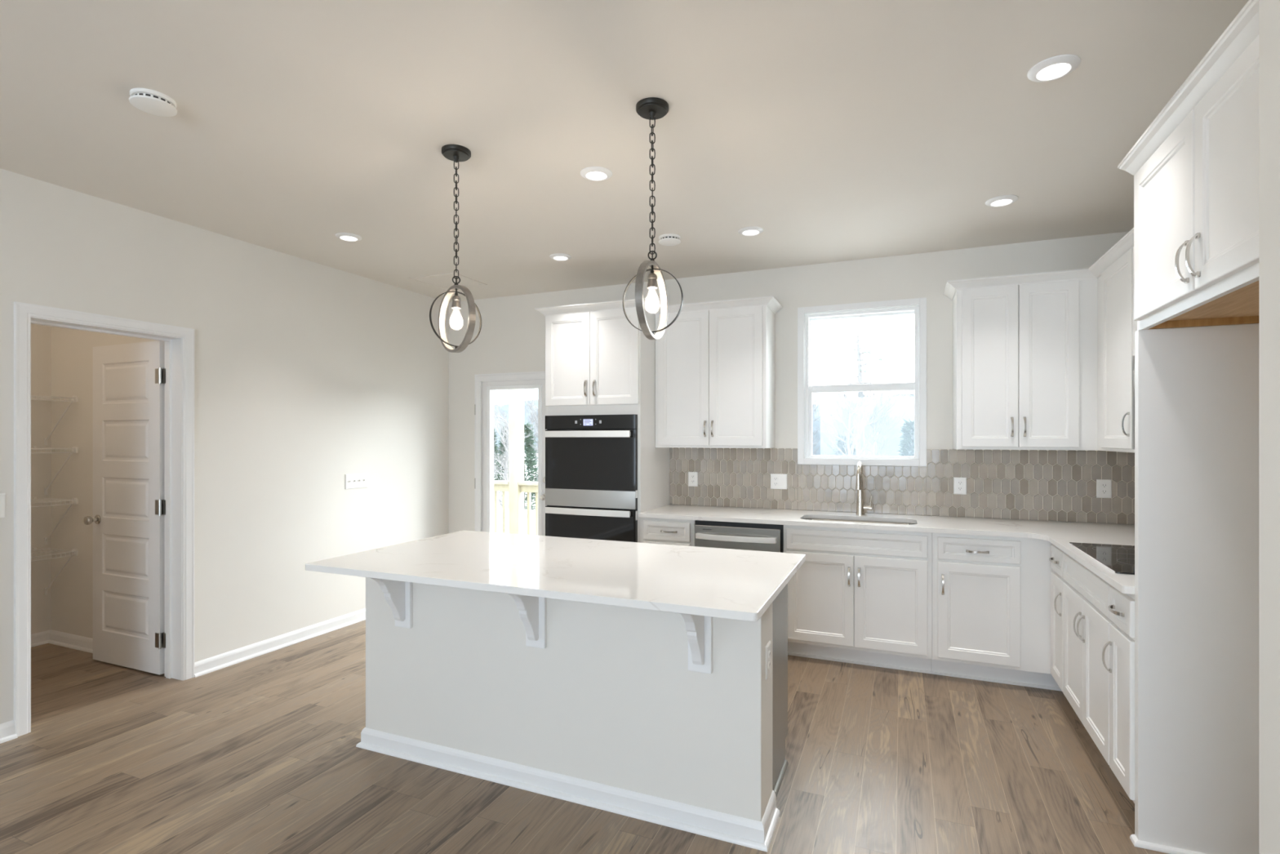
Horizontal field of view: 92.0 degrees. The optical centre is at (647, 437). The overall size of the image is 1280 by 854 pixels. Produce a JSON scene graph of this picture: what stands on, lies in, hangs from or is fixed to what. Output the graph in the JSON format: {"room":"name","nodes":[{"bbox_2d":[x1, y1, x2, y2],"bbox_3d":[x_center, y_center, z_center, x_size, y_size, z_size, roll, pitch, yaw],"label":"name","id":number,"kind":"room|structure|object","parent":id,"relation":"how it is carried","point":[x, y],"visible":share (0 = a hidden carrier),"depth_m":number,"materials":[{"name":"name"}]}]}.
{"room":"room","nodes":[
{"label":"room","id":0,"kind":"room"},
{"bbox_2d":[31,324,51,634],"bbox_3d":[-4.758,0.082,3.352,0.120,2.743,2.338,0,0,22],"label":"wall","id":1,"kind":"structure","parent":0,"point":[41,335],"depth_m":4.36,"materials":[{"name":"paint"}]},
{"bbox_2d":[31,547,78,595],"bbox_3d":[-4.470,0.940,3.450,0.339,0.344,1.938,0,0,22],"label":"wire shelf","id":2,"kind":"object","parent":1,"relation":"attached to","point":[74,551],"visible":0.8,"depth_m":4.27,"materials":[{"name":"white metal"}]},
{"bbox_2d":[31,497,78,544],"bbox_3d":[-4.470,0.585,3.450,0.339,0.344,1.938,0,0,22],"label":"wire shelf","id":3,"kind":"object","parent":1,"relation":"attached to","point":[74,500],"visible":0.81,"depth_m":4.26,"materials":[{"name":"white metal"}]},
{"bbox_2d":[31,395,78,444],"bbox_3d":[-4.470,-0.121,3.450,0.339,0.344,1.938,0,0,22],"label":"wire shelf","id":4,"kind":"object","parent":1,"relation":"attached to","point":[74,398],"visible":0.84,"depth_m":4.27,"materials":[{"name":"white metal"}]},
{"bbox_2d":[31,446,78,494],"bbox_3d":[-4.470,0.231,3.450,0.339,0.344,1.938,0,0,22],"label":"wire shelf","id":5,"kind":"object","parent":1,"relation":"attached to","point":[74,449],"visible":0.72,"depth_m":4.26,"materials":[{"name":"white metal"}]},
{"bbox_2d":[31,629,93,653],"bbox_3d":[-4.002,1.411,3.111,1.461,0.084,2.208,0,0,22],"label":"baseboard","id":6,"kind":"structure","parent":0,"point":[53,637],"depth_m":4.31,"materials":[{"name":"white paint"}]},
{"bbox_2d":[51,326,156,638],"bbox_3d":[-3.614,0.082,4.210,1.581,2.743,0.120,0,0,22],"label":"wall","id":7,"kind":"structure","parent":0,"point":[72,349],"depth_m":4.30,"materials":[{"name":"paint"}]},
{"bbox_2d":[0,168,448,724],"bbox_3d":[-3.654,0.082,1.822,0.165,2.743,9.150,0,0,22],"label":"wall","id":8,"kind":"structure","parent":0,"point":[308,375],"depth_m":4.14,"materials":[{"name":"paint"}]},
{"bbox_2d":[0,493,5,518],"bbox_3d":[-3.098,0.325,2.933,0.016,0.117,0.079,0,0,22],"label":"switch plate","id":9,"kind":"object","parent":8,"relation":"attached to","point":[2,496],"visible":1,"depth_m":2.96,"materials":[{"name":"white plastic"}]},
{"bbox_2d":[0,720,17,743],"bbox_3d":[-4.187,1.411,0.278,0.028,0.084,5.886,0,0,22],"label":"baseboard","id":10,"kind":"structure","parent":8,"relation":"attached to","point":[7,729],"depth_m":2.97,"materials":[{"name":"white paint"}]},
{"bbox_2d":[13,301,194,736],"bbox_3d":[-2.915,0.396,3.376,0.018,2.114,0.818,0,0,22],"label":"trim","id":11,"kind":"structure","parent":8,"relation":"attached to","point":[23,312],"depth_m":3.04,"materials":[{"name":"white paint"}]},
{"bbox_2d":[31,316,182,679],"bbox_3d":[-2.999,0.426,3.411,0.165,2.055,0.702,0,0,22],"label":"trim","id":12,"kind":"structure","parent":8,"relation":"attached to","point":[172,344],"depth_m":3.72,"materials":[{"name":"white paint"}]},
{"bbox_2d":[83,340,165,675],"bbox_3d":[-3.274,0.425,3.864,0.748,2.033,0.107,0,0,22],"label":"door","id":13,"kind":"structure","parent":8,"relation":"in","point":[129,380],"depth_m":3.88,"materials":[{"name":"white paint"}]},
{"bbox_2d":[194,608,365,677],"bbox_3d":[-2.215,1.411,4.772,0.247,0.084,2.298,0,0,22],"label":"baseboard","id":14,"kind":"structure","parent":8,"relation":"attached to","point":[224,660],"depth_m":4.23,"materials":[{"name":"white paint"}]},
{"bbox_2d":[345,472,368,488],"bbox_3d":[-2.298,0.340,4.875,0.016,0.117,0.213,0,0,22],"label":"switch plate","id":15,"kind":"object","parent":8,"relation":"attached to","point":[353,481],"visible":1,"depth_m":4.87,"materials":[{"name":"white plastic"}]},
{"bbox_2d":[0,619,1168,853],"bbox_3d":[-1.418,1.513,0.819,8.300,0.120,9.300,0,0,22],"label":"floor","id":16,"kind":"structure","parent":0,"point":[260,754],"depth_m":2.65,"materials":[{"name":"brown wood"}]},
{"bbox_2d":[355,576,787,852],"bbox_3d":[-0.384,1.011,2.757,1.939,0.885,0.936,0,0,22],"label":"kitchen island","id":17,"kind":"object","parent":16,"relation":"on","point":[674,720],"visible":0.67,"depth_m":2.49,"materials":[{"name":"paint"}]},
{"bbox_2d":[305,529,805,621],"bbox_3d":[-0.369,0.554,2.761,1.960,0.028,1.046,0,0,22],"label":"island countertop","id":18,"kind":"structure","parent":17,"relation":"on","point":[741,584],"depth_m":2.54,"materials":[{"name":"white stone"}]},
{"bbox_2d":[765,640,770,679],"bbox_3d":[0.452,0.829,2.304,0.009,0.120,0.075,0,0,22],"label":"wall outlet","id":19,"kind":"object","parent":17,"relation":"attached to","point":[768,646],"visible":1,"depth_m":2.29,"materials":[{"name":"white plastic"}]},
{"bbox_2d":[534,297,669,542],"bbox_3d":[-0.315,0.230,4.869,0.915,2.447,0.666,0,0,22],"label":"tall cabinet","id":20,"kind":"object","parent":16,"relation":"on","point":[597,362],"visible":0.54,"depth_m":4.59,"materials":[{"name":"white paint"}]},
{"bbox_2d":[545,414,637,542],"bbox_3d":[-0.330,0.491,4.835,0.760,1.321,0.626,0,0,22],"label":"double wall oven","id":21,"kind":"object","parent":20,"relation":"in","point":[591,460],"visible":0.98,"depth_m":4.57,"materials":[{"name":"black glass"}]},
{"bbox_2d":[640,517,695,546],"bbox_3d":[0.246,1.011,4.642,0.410,0.884,0.658,0,0,22],"label":"base cabinet","id":22,"kind":"object","parent":16,"relation":"on","point":[653,530],"visible":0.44,"depth_m":4.37,"materials":[{"name":"white paint"}]},
{"bbox_2d":[638,504,1134,594],"bbox_3d":[1.259,0.554,3.516,3.140,0.028,1.972,0,0,22],"label":"countertop","id":23,"kind":"structure","parent":22,"relation":"on","point":[1060,534],"depth_m":3.85,"materials":[{"name":"white stone"}]},
{"bbox_2d":[804,518,914,524],"bbox_3d":[1.396,0.675,4.104,0.784,0.212,0.370,0,0,22],"label":"sink","id":24,"kind":"object","parent":23,"relation":"in","point":[823,519],"visible":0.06,"depth_m":4.25,"materials":[{"name":"silver metal"}]},
{"bbox_2d":[855,462,871,515],"bbox_3d":[1.488,0.353,4.256,0.108,0.375,0.237,0,0,22],"label":"kitchen faucet","id":25,"kind":"object","parent":23,"relation":"on","point":[860,507],"visible":1,"depth_m":4.32,"materials":[{"name":"silver metal"}]},
{"bbox_2d":[1068,542,1134,574],"bbox_3d":[2.252,0.523,2.710,0.526,0.034,0.758,0,0,22],"label":"cooktop","id":26,"kind":"object","parent":23,"relation":"in","point":[1118,558],"visible":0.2,"depth_m":2.82,"materials":[{"name":"black glass"}]},
{"bbox_2d":[693,520,783,552],"bbox_3d":[0.706,1.011,4.415,0.608,0.884,0.672,0,0,22],"label":"dishwasher","id":27,"kind":"object","parent":16,"relation":"on","point":[711,534],"visible":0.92,"depth_m":4.14,"materials":[{"name":"silver metal"}]},
{"bbox_2d":[783,524,932,673],"bbox_3d":[1.414,1.011,4.161,0.890,0.884,0.658,0,0,22],"label":"base cabinet","id":28,"kind":"object","parent":16,"relation":"on","point":[864,597],"visible":0.88,"depth_m":3.88,"materials":[{"name":"white paint"}]},
{"bbox_2d":[931,533,1062,691],"bbox_3d":[2.152,1.011,3.857,0.704,0.884,0.658,0,0,22],"label":"base cabinet","id":29,"kind":"object","parent":16,"relation":"on","point":[991,595],"visible":0.9,"depth_m":3.61,"materials":[{"name":"white paint"}]},
{"bbox_2d":[1048,543,1066,692],"bbox_3d":[2.484,1.011,3.234,0.654,0.884,0.339,0,0,22],"label":"base cabinet","id":30,"kind":"object","parent":16,"relation":"on","point":[1055,559],"visible":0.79,"depth_m":3.33,"materials":[{"name":"white paint"}]},
{"bbox_2d":[1062,552,1114,764],"bbox_3d":[2.272,1.011,2.721,0.654,0.884,0.769,0,0,22],"label":"base cabinet","id":31,"kind":"object","parent":16,"relation":"on","point":[1086,620],"visible":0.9,"depth_m":2.77,"materials":[{"name":"white paint"}]},
{"bbox_2d":[1102,586,1134,803],"bbox_3d":[2.077,1.011,2.248,0.654,0.884,0.252,0,0,22],"label":"base cabinet","id":32,"kind":"object","parent":16,"relation":"on","point":[1121,642],"visible":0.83,"depth_m":2.34,"materials":[{"name":"white paint"}]},
{"bbox_2d":[1129,323,1258,853],"bbox_3d":[2.034,0.534,2.101,0.630,1.838,0.051,0,0,22],"label":"panel","id":33,"kind":"object","parent":16,"relation":"on","point":[1197,388],"visible":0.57,"depth_m":2.14,"materials":[{"name":"white paint"}]},
{"bbox_2d":[0,0,1248,302],"bbox_3d":[-1.418,-1.350,0.819,8.300,0.120,9.300,0,0,22],"label":"ceiling","id":34,"kind":"structure","parent":0,"point":[837,130],"depth_m":2.48,"materials":[{"name":"paint"}]},
{"bbox_2d":[128,88,177,116],"bbox_3d":[-1.877,-1.270,2.347,0.144,0.040,0.144,0,0,22],"label":"smoke detector","id":35,"kind":"object","parent":34,"relation":"attached to","point":[147,100],"visible":1,"depth_m":2.32,"materials":[{"name":"white plastic"}]},
{"bbox_2d":[335,232,362,241],"bbox_3d":[-1.914,-1.283,3.959,0.156,0.014,0.156,0,0,22],"label":"recessed light","id":36,"kind":"object","parent":34,"relation":"in","point":[348,237],"visible":1,"depth_m":3.94,"materials":[{"name":"white paint"}]},
{"bbox_2d":[408,272,487,289],"bbox_3d":[-1.642,-1.286,5.092,0.470,0.007,0.410,0,0,22],"label":"ceiling vent","id":37,"kind":"object","parent":34,"relation":"in","point":[444,281],"visible":0.84,"depth_m":5.07,"materials":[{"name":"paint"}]},
{"bbox_2d":[429,144,481,352],"bbox_3d":[-0.860,-0.837,2.778,0.204,0.906,0.255,0,0,-7],"label":"pendant light","id":38,"kind":"object","parent":34,"relation":"hanging from","point":[455,153],"visible":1,"depth_m":2.77,"materials":[{"name":"brown metal"}]},
{"bbox_2d":[451,294,461,309],"bbox_3d":[-0.860,-0.612,2.778,0.041,0.060,0.041,0,0,22],"label":"socket","id":39,"kind":"object","parent":38,"relation":"attached to","point":[455,300],"depth_m":2.76,"materials":[{"name":"grey metal"}]},
{"bbox_2d":[549,253,571,260],"bbox_3d":[-0.618,-1.283,4.396,0.156,0.014,0.156,0,0,22],"label":"recessed light","id":40,"kind":"object","parent":34,"relation":"in","point":[557,256],"visible":1,"depth_m":4.37,"materials":[{"name":"white paint"}]},
{"bbox_2d":[580,166,612,181],"bbox_3d":[-0.249,-1.283,3.013,0.156,0.014,0.156,0,0,22],"label":"recessed light","id":41,"kind":"object","parent":34,"relation":"in","point":[591,173],"visible":1,"depth_m":2.99,"materials":[{"name":"white paint"}]},
{"bbox_2d":[622,97,683,339],"bbox_3d":[0.019,-0.837,2.404,0.204,0.906,0.255,0,0,-17],"label":"pendant light","id":42,"kind":"object","parent":34,"relation":"hanging from","point":[651,108],"visible":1,"depth_m":2.39,"materials":[{"name":"brown metal"}]},
{"bbox_2d":[647,272,657,289],"bbox_3d":[0.019,-0.612,2.404,0.041,0.060,0.041,0,0,22],"label":"socket","id":43,"kind":"object","parent":42,"relation":"attached to","point":[651,277],"depth_m":2.39,"materials":[{"name":"grey metal"}]},
{"bbox_2d":[658,233,680,245],"bbox_3d":[0.143,-1.270,3.972,0.144,0.040,0.144,0,0,22],"label":"smoke detector","id":44,"kind":"object","parent":34,"relation":"attached to","point":[668,239],"visible":1,"depth_m":3.93,"materials":[{"name":"white plastic"}]},
{"bbox_2d":[737,226,763,235],"bbox_3d":[0.644,-1.283,3.848,0.156,0.014,0.156,0,0,22],"label":"recessed light","id":45,"kind":"object","parent":34,"relation":"in","point":[746,231],"visible":1,"depth_m":3.83,"materials":[{"name":"white paint"}]},
{"bbox_2d":[985,195,1017,206],"bbox_3d":[1.924,-1.283,3.357,0.156,0.014,0.156,0,0,22],"label":"recessed light","id":46,"kind":"object","parent":34,"relation":"in","point":[1003,200],"visible":1,"depth_m":3.34,"materials":[{"name":"white paint"}]},
{"bbox_2d":[1026,54,1080,82],"bbox_3d":[1.417,-1.283,2.155,0.156,0.014,0.156,0,0,22],"label":"recessed light","id":47,"kind":"object","parent":34,"relation":"in","point":[1054,68],"visible":1,"depth_m":2.14,"materials":[{"name":"white paint"}]},
{"bbox_2d":[448,231,1134,533],"bbox_3d":[0.710,0.082,4.890,5.567,2.743,0.150,0,0,22],"label":"wall","id":48,"kind":"structure","parent":0,"point":[511,338],"depth_m":4.67,"materials":[{"name":"paint"}]},
{"bbox_2d":[477,371,539,374],"bbox_3d":[-1.184,0.431,5.671,0.865,2.045,0.150,0,0,22],"label":"trim","id":49,"kind":"structure","parent":48,"relation":"attached to","point":[529,371],"depth_m":5.62,"materials":[{"name":"white paint"}]},
{"bbox_2d":[474,379,545,535],"bbox_3d":[-1.220,0.428,5.603,0.849,2.022,0.120,0,0,22],"label":"door","id":50,"kind":"structure","parent":48,"relation":"in","point":[488,388],"depth_m":5.70,"materials":[{"name":"white paint"}]},
{"bbox_2d":[475,371,545,531],"bbox_3d":[-1.214,0.434,5.593,0.841,2.039,0.018,0,0,22],"label":"trim","id":51,"kind":"structure","parent":48,"relation":"attached to","point":[479,379],"depth_m":5.73,"materials":[{"name":"white paint"}]},
{"bbox_2d":[653,295,782,448],"bbox_3d":[0.531,-0.460,4.675,0.910,1.068,0.381,0,0,22],"label":"upper cabinet","id":52,"kind":"object","parent":48,"relation":"attached to","point":[715,363],"visible":0.99,"depth_m":4.53,"materials":[{"name":"white paint"}]},
{"bbox_2d":[797,297,926,466],"bbox_3d":[1.556,-0.388,4.516,0.880,1.173,0.136,0,0,22],"label":"window","id":53,"kind":"structure","parent":48,"relation":"in","point":[917,307],"depth_m":4.49,"materials":[{"name":"white paint"}]},
{"bbox_2d":[670,447,1134,524],"bbox_3d":[1.261,0.309,3.518,3.139,0.460,1.968,0,0,22],"label":"backsplash","id":54,"kind":"structure","parent":48,"relation":"attached to","point":[1045,485],"depth_m":4.26,"materials":[{"name":"tile"}]},
{"bbox_2d":[688,471,697,486],"bbox_3d":[0.364,0.330,4.938,0.079,0.117,0.008,0,0,22],"label":"wall outlet","id":55,"kind":"object","parent":54,"relation":"attached to","point":[692,476],"visible":1,"depth_m":4.93,"materials":[{"name":"white plastic"}]},
{"bbox_2d":[770,473,786,488],"bbox_3d":[0.994,0.330,4.678,0.125,0.117,0.008,0,0,22],"label":"wall outlet","id":56,"kind":"object","parent":54,"relation":"attached to","point":[778,481],"visible":1,"depth_m":4.68,"materials":[{"name":"white plastic"}]},
{"bbox_2d":[953,476,966,494],"bbox_3d":[2.131,0.327,4.209,0.079,0.117,0.008,0,0,22],"label":"wall outlet","id":57,"kind":"object","parent":54,"relation":"attached to","point":[959,483],"visible":1,"depth_m":4.21,"materials":[{"name":"white plastic"}]},
{"bbox_2d":[1096,479,1111,497],"bbox_3d":[2.883,0.321,3.899,0.079,0.117,0.008,0,0,22],"label":"wall outlet","id":58,"kind":"object","parent":54,"relation":"attached to","point":[1104,486],"visible":1,"depth_m":3.90,"materials":[{"name":"white plastic"}]},
{"bbox_2d":[1101,483,1107,488],"bbox_3d":[2.882,0.302,3.896,0.033,0.029,0.002,0,0,22],"label":"receptacle","id":59,"kind":"object","parent":58,"relation":"attached to","point":[1103,485],"depth_m":3.90,"materials":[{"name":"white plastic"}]},
{"bbox_2d":[1101,489,1107,493],"bbox_3d":[2.882,0.341,3.896,0.033,0.029,0.002,0,0,22],"label":"receptacle","id":60,"kind":"object","parent":58,"relation":"attached to","point":[1103,491],"depth_m":3.90,"materials":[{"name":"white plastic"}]},
{"bbox_2d":[943,268,1097,450],"bbox_3d":[2.341,-0.460,3.929,0.806,1.068,0.381,0,0,22],"label":"upper cabinet","id":61,"kind":"object","parent":48,"relation":"attached to","point":[1025,346],"visible":1,"depth_m":3.78,"materials":[{"name":"white paint"}]},
{"bbox_2d":[1258,0,1279,853],"bbox_3d":[2.039,0.082,0.914,1.680,2.743,0.150,0,0,22],"label":"wall","id":62,"kind":"structure","parent":0,"point":[1268,10],"depth_m":1.27,"materials":[{"name":"paint"}]},
{"bbox_3d":[2.596,0.082,2.399,0.182,2.743,3.020,0,0,22],"label":"wall","id":63,"kind":"structure","parent":0,"visible":0},
{"bbox_2d":[1088,238,1134,453],"bbox_3d":[2.721,-0.460,3.447,0.381,1.068,0.984,0,0,22],"label":"upper cabinet","id":64,"kind":"object","parent":63,"relation":"attached to","point":[1113,270],"visible":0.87,"depth_m":3.29,"materials":[{"name":"white paint"}]},
{"bbox_2d":[1122,227,1137,355],"bbox_3d":[2.391,-0.693,2.645,0.381,0.602,0.750,0,0,22],"label":"upper cabinet","id":65,"kind":"object","parent":63,"relation":"attached to","point":[1129,237],"visible":0.02,"depth_m":3.03,"materials":[{"name":"white paint"}]},
{"bbox_2d":[1133,369,1134,388],"bbox_3d":[2.392,-0.167,2.645,0.382,0.440,0.736,0,0,22],"label":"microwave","id":66,"kind":"object","parent":65,"relation":"attached to","point":[1134,370],"visible":0.06,"depth_m":3.03,"materials":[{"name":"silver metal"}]},
{"bbox_2d":[1117,0,1258,330],"bbox_3d":[1.828,-0.689,1.648,0.666,0.609,1.043,0,0,22],"label":"upper cabinet","id":67,"kind":"object","parent":63,"relation":"attached to","point":[1194,169],"visible":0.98,"depth_m":1.72,"materials":[{"name":"white paint"}]},
{"label":"outside","id":68,"kind":"structure","parent":0,"visible":0},
{"bbox_2d":[493,452,537,535],"bbox_3d":[1.553,1.453,51.058,150.000,12.000,85.840,0,0,22],"label":"ground","id":69,"kind":"structure","parent":68,"point":[500,509],"depth_m":19.35,"materials":[{"name":"white snow"}]},
{"bbox_2d":[493,428,500,479],"bbox_3d":[-14.870,2.267,57.981,3.174,6.477,3.010,0,0,-30],"label":"evergreen tree","id":70,"kind":"object","parent":69,"relation":"on","point":[495,442],"visible":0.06,"depth_m":57.86,"materials":[{"name":"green plant"}]},
{"bbox_2d":[493,391,506,473],"bbox_3d":[-10.167,1.221,38.170,2.636,8.605,3.237,0,0,3],"label":"bare tree","id":71,"kind":"object","parent":69,"relation":"on","point":[498,392],"visible":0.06,"depth_m":38.17,"materials":[{"name":"grey plant"}]},
{"bbox_2d":[493,425,508,493],"bbox_3d":[-12.581,2.126,55.650,3.140,6.758,3.312,0,0,-27],"label":"evergreen tree","id":72,"kind":"object","parent":69,"relation":"on","point":[499,476],"visible":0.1,"depth_m":55.37,"materials":[{"name":"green plant"}]},
{"bbox_2d":[493,406,508,477],"bbox_3d":[-11.554,1.230,50.333,3.043,8.562,3.137,0,0,-28],"label":"bare tree","id":73,"kind":"object","parent":69,"relation":"on","point":[503,406],"visible":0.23,"depth_m":50.07,"materials":[{"name":"grey plant"}]},
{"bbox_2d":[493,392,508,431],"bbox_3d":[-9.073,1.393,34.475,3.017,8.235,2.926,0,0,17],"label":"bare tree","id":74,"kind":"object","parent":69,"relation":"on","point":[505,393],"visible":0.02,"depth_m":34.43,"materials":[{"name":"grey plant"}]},
{"bbox_2d":[493,399,530,508],"bbox_3d":[-6.704,1.514,29.211,2.534,8.005,2.296,0,0,-39],"label":"bare tree","id":75,"kind":"object","parent":69,"relation":"on","point":[505,466],"visible":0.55,"depth_m":28.93,"materials":[{"name":"grey plant"}]},
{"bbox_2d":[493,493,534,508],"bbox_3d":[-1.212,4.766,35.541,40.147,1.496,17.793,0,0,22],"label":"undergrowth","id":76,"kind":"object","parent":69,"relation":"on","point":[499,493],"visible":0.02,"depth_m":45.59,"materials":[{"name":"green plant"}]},
{"bbox_2d":[508,389,524,534],"bbox_3d":[-1.652,0.453,7.795,0.140,4.000,0.140,0,0,22],"label":"porch post","id":77,"kind":"object","parent":69,"relation":"on","point":[516,397],"visible":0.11,"depth_m":7.74,"materials":[{"name":"white wood"}]},
{"bbox_2d":[493,480,537,535],"bbox_3d":[-1.675,1.001,7.804,6.000,0.905,0.140,0,0,22],"label":"porch railing","id":78,"kind":"object","parent":77,"relation":"attached to","point":[502,486],"visible":0.1,"depth_m":7.78,"materials":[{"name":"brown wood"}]},
{"bbox_2d":[499,422,537,509],"bbox_3d":[-8.283,2.182,41.344,3.258,6.647,3.089,0,0,27],"label":"evergreen tree","id":79,"kind":"object","parent":69,"relation":"on","point":[531,463],"visible":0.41,"depth_m":41.21,"materials":[{"name":"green plant"}]},
{"bbox_2d":[524,389,537,475],"bbox_3d":[-8.282,0.635,46.727,3.092,9.768,2.802,0,0,-44],"label":"bare tree","id":80,"kind":"object","parent":69,"relation":"on","point":[534,412],"visible":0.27,"depth_m":46.40,"materials":[{"name":"grey plant"}]},
{"bbox_2d":[524,395,537,497],"bbox_3d":[-10.050,0.718,53.378,3.407,9.588,3.513,0,0,-18],"label":"bare tree","id":81,"kind":"object","parent":69,"relation":"on","point":[535,411],"visible":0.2,"depth_m":53.30,"materials":[{"name":"grey plant"}]},
{"bbox_2d":[524,420,537,481],"bbox_3d":[-6.192,1.552,38.837,2.987,7.940,2.432,0,0,-32],"label":"bare tree","id":82,"kind":"object","parent":69,"relation":"on","point":[536,433],"visible":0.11,"depth_m":38.82,"materials":[{"name":"grey plant"}]},
{"bbox_2d":[811,377,822,454],"bbox_3d":[9.531,0.667,38.916,3.073,9.706,2.784,0,0,21],"label":"bare tree","id":83,"kind":"object","parent":69,"relation":"on","point":[815,401],"visible":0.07,"depth_m":38.68,"materials":[{"name":"grey plant"}]},
{"bbox_2d":[812,405,825,445],"bbox_3d":[7.418,1.305,30.846,3.174,8.436,2.584,0,0,11],"label":"bare tree","id":84,"kind":"object","parent":69,"relation":"on","point":[813,441],"visible":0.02,"depth_m":30.04,"materials":[{"name":"grey plant"}]},
{"bbox_2d":[812,397,835,455],"bbox_3d":[8.574,1.129,33.844,3.115,8.766,3.212,0,0,28],"label":"bare tree","id":85,"kind":"object","parent":69,"relation":"on","point":[816,407],"visible":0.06,"depth_m":34.10,"materials":[{"name":"grey plant"}]},
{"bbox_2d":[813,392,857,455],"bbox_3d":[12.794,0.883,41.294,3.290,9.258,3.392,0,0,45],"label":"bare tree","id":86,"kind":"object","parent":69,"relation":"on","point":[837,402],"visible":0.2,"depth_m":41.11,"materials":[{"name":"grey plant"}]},
{"bbox_2d":[832,435,856,455],"bbox_3d":[11.542,2.586,35.838,2.713,5.838,2.861,0,0,-44],"label":"evergreen tree","id":87,"kind":"object","parent":69,"relation":"on","point":[844,437],"visible":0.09,"depth_m":35.64,"materials":[{"name":"grey plant"}]},
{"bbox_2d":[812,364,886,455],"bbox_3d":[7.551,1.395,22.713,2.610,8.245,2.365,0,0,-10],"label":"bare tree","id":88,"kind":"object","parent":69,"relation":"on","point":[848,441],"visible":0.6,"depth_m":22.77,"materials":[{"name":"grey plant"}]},
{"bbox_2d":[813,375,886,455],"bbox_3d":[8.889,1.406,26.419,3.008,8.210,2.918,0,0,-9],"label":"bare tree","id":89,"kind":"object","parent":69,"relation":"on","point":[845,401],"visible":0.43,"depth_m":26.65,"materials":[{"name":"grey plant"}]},
{"bbox_2d":[834,395,872,455],"bbox_3d":[14.692,0.663,44.648,3.659,9.727,2.979,0,0,-27],"label":"bare tree","id":90,"kind":"object","parent":69,"relation":"on","point":[856,397],"visible":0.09,"depth_m":44.23,"materials":[{"name":"grey plant"}]},
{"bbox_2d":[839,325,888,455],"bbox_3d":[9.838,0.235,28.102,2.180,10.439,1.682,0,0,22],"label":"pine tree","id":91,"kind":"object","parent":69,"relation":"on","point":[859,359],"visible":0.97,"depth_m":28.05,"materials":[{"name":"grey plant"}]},
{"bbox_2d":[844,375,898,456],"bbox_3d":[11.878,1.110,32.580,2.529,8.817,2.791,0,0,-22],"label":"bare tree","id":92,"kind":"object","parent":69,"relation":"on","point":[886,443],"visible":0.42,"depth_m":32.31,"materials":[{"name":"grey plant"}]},
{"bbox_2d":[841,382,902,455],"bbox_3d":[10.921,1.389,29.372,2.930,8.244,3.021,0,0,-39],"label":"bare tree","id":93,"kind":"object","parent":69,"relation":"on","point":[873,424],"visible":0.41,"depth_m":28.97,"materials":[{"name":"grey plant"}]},
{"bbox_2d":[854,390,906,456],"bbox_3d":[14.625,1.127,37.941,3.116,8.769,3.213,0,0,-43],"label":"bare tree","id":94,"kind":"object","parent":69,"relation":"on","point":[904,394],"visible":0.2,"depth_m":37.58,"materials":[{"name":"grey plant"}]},
{"bbox_2d":[897,418,914,456],"bbox_3d":[17.559,2.100,40.992,3.165,6.811,3.338,0,0,25],"label":"evergreen tree","id":95,"kind":"object","parent":69,"relation":"on","point":[908,437],"visible":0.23,"depth_m":40.87,"materials":[{"name":"grey plant"}]},
{"bbox_2d":[897,376,914,435],"bbox_3d":[19.647,0.312,43.761,3.298,10.417,2.988,0,0,-4],"label":"bare tree","id":96,"kind":"object","parent":69,"relation":"on","point":[908,392],"visible":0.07,"depth_m":43.98,"materials":[{"name":"grey plant"}]},
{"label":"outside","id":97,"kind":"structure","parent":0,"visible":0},
{"bbox_2d":[493,393,914,456],"bbox_3d":[7.186,0.387,68.660,147.000,10.733,19.000,0,0,22],"label":"trees","id":98,"kind":"object","parent":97,"point":[908,409],"visible":0.02,"depth_m":59.51,"materials":[{"name":"white plant"}]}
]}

